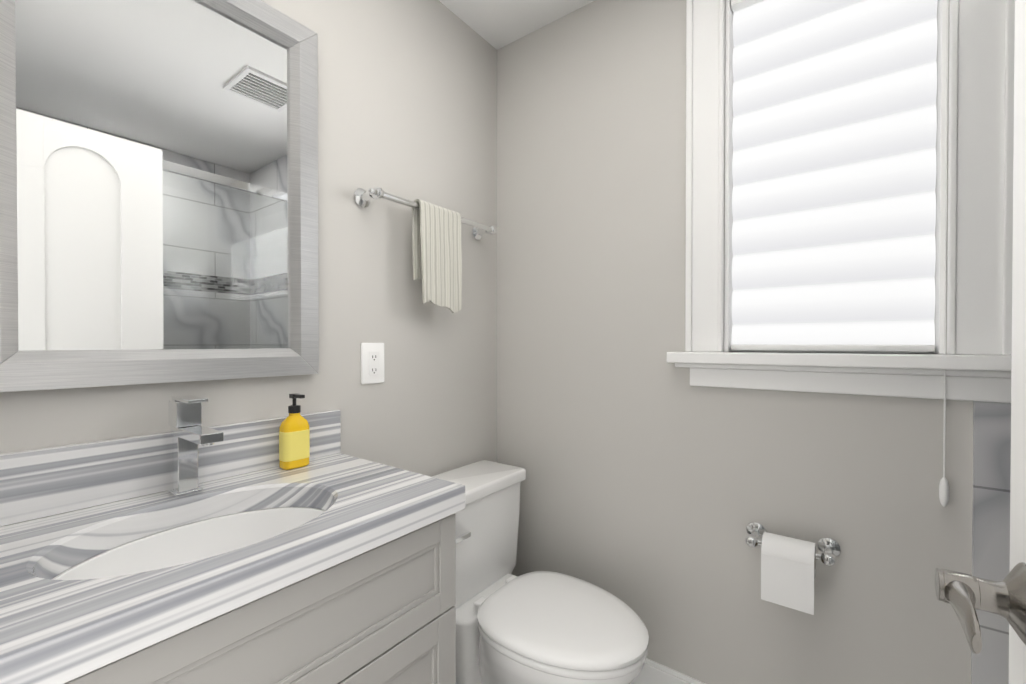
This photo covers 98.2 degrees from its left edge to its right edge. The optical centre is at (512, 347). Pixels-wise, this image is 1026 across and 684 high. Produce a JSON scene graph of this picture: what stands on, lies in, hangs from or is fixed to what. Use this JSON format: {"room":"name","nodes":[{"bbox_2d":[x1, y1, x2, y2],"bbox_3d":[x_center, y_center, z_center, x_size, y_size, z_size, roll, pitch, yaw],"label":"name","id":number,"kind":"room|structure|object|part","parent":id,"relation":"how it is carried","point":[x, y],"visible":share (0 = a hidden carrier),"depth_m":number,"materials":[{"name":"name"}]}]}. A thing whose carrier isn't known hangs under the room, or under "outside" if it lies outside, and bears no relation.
{"room":"bathroom","nodes":[
{"label":"bathroom","id":0,"kind":"room"},
{"bbox_2d":[0,0,496,476],"bbox_3d":[-0.561,0.015,1.191,0.170,2.370,1.800,0,1,37],"label":"wall","id":1,"kind":"structure","parent":0,"point":[158,191],"depth_m":1.01,"materials":[{"name":"grey paint"}]},
{"bbox_2d":[353,187,496,239],"bbox_3d":[-0.248,-0.426,1.440,0.088,0.054,0.552,0,1,37],"label":"towel rail","id":2,"kind":"object","parent":1,"relation":"attached to","point":[362,197],"visible":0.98,"depth_m":1.27,"materials":[{"name":"silver metal"}]},
{"bbox_2d":[412,199,461,312],"bbox_3d":[-0.237,-0.279,1.407,0.056,0.335,0.173,0,1,37],"label":"towel","id":3,"kind":"object","parent":2,"relation":"hanging from","point":[437,250],"visible":0.94,"depth_m":1.38,"materials":[{"name":"beige fabric"}]},
{"bbox_2d":[361,343,384,384],"bbox_3d":[-0.407,0.047,1.297,0.009,0.120,0.079,0,1,37],"label":"electrical outlet plate","id":4,"kind":"object","parent":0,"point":[372,363],"visible":1,"depth_m":1.29,"materials":[{"name":"white plastic"}]},
{"bbox_2d":[439,0,594,49],"bbox_3d":[0.063,-1.211,0.093,2.470,0.100,2.800,0,1,37],"label":"ceiling","id":5,"kind":"structure","parent":0,"point":[497,24],"depth_m":1.57,"materials":[{"name":"white paint"}]},
{"bbox_2d":[497,0,972,683],"bbox_3d":[0.913,0.016,1.128,2.330,2.370,0.140,0,1,37],"label":"wall","id":6,"kind":"structure","parent":0,"point":[653,484],"depth_m":1.38,"materials":[{"name":"grey paint"}]},
{"bbox_2d":[631,658,705,683],"bbox_3d":[0.262,1.095,1.099,1.330,0.212,0.698,0,1,37],"label":"baseboard","id":7,"kind":"structure","parent":6,"relation":"attached to","point":[652,672],"depth_m":1.38,"materials":[{"name":"white wood"}]},
{"bbox_2d":[745,522,840,565],"bbox_3d":[0.708,0.506,1.137,0.211,0.047,0.095,0,1,37],"label":"paper holder","id":8,"kind":"object","parent":6,"relation":"attached to","point":[829,549],"visible":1,"depth_m":1.13,"materials":[{"name":"silver metal"}]},
{"bbox_2d":[761,532,815,614],"bbox_3d":[0.690,0.555,1.113,0.110,0.153,0.083,0,1,37],"label":"toilet paper roll","id":9,"kind":"object","parent":8,"relation":"hanging from","point":[788,567],"visible":0.96,"depth_m":1.08,"materials":[{"name":"white paper"}]},
{"bbox_2d":[667,0,1014,402],"bbox_3d":[0.803,-0.502,1.151,0.750,1.235,0.168,0,1,37],"label":"window","id":10,"kind":"structure","parent":6,"relation":"in","point":[980,170],"depth_m":1.00,"materials":[{"name":"white wood"}]},
{"bbox_2d":[731,0,937,352],"bbox_3d":[0.805,-0.497,1.154,0.432,1.017,0.051,0,1,37],"label":"window shade","id":11,"kind":"object","parent":10,"relation":"attached to","point":[834,129],"visible":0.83,"depth_m":1.14,"materials":[{"name":"fabric"}]},
{"bbox_2d":[939,0,948,506],"bbox_3d":[0.956,-0.320,0.995,0.030,1.341,0.059,0,1,37],"label":"blind cord","id":12,"kind":"object","parent":11,"relation":"hanging from","point":[944,491],"visible":0.92,"depth_m":0.97,"materials":[{"name":"white plastic"}]},
{"bbox_3d":[0.820,-0.502,1.174,0.459,1.034,0.110,0,1,37],"label":"window jamb and sash","id":13,"kind":"part","parent":10,"relation":"part of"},
{"bbox_2d":[971,401,1010,683],"bbox_3d":[1.334,0.019,0.720,0.826,2.369,0.011,0,1,37],"label":"shower wall tile","id":14,"kind":"structure","parent":6,"relation":"attached to","point":[991,498],"depth_m":0.94,"materials":[{"name":"tile"}]},
{"bbox_3d":[0.063,1.259,0.113,2.470,0.100,2.800,0,1,37],"label":"floor","id":15,"kind":"structure","parent":0,"visible":0},
{"bbox_2d":[0,395,464,683],"bbox_3d":[-0.524,0.651,0.746,0.484,1.105,0.801,0,1,37],"label":"bathroom vanity","id":16,"kind":"object","parent":15,"relation":"on","point":[188,548],"visible":1,"depth_m":0.75,"materials":[{"name":"grey painted wood"}]},
{"bbox_2d":[279,393,309,469],"bbox_3d":[-0.514,0.198,1.055,0.059,0.174,0.063,0,1,37],"label":"soap bottle","id":17,"kind":"object","parent":16,"relation":"on","point":[294,441],"visible":1,"depth_m":1.04,"materials":[{"name":"yellow plastic"}]},
{"bbox_2d":[432,460,648,683],"bbox_3d":[0.037,0.811,1.282,0.705,0.776,0.452,0,1,37],"label":"toilet","id":18,"kind":"object","parent":15,"relation":"on","point":[543,627],"visible":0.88,"depth_m":1.23,"materials":[{"name":"ceramic"}]},
{"bbox_3d":[-0.078,0.027,-0.204,2.330,2.370,0.140,0,1,37],"label":"wall","id":19,"kind":"structure","parent":0,"visible":0},
{"bbox_2d":[935,0,1025,683],"bbox_3d":[0.269,0.188,0.116,0.153,2.018,0.755,0,1,37],"label":"door","id":20,"kind":"structure","parent":19,"relation":"in","point":[966,596],"depth_m":0.40,"materials":[{"name":"white paint"}]}
]}

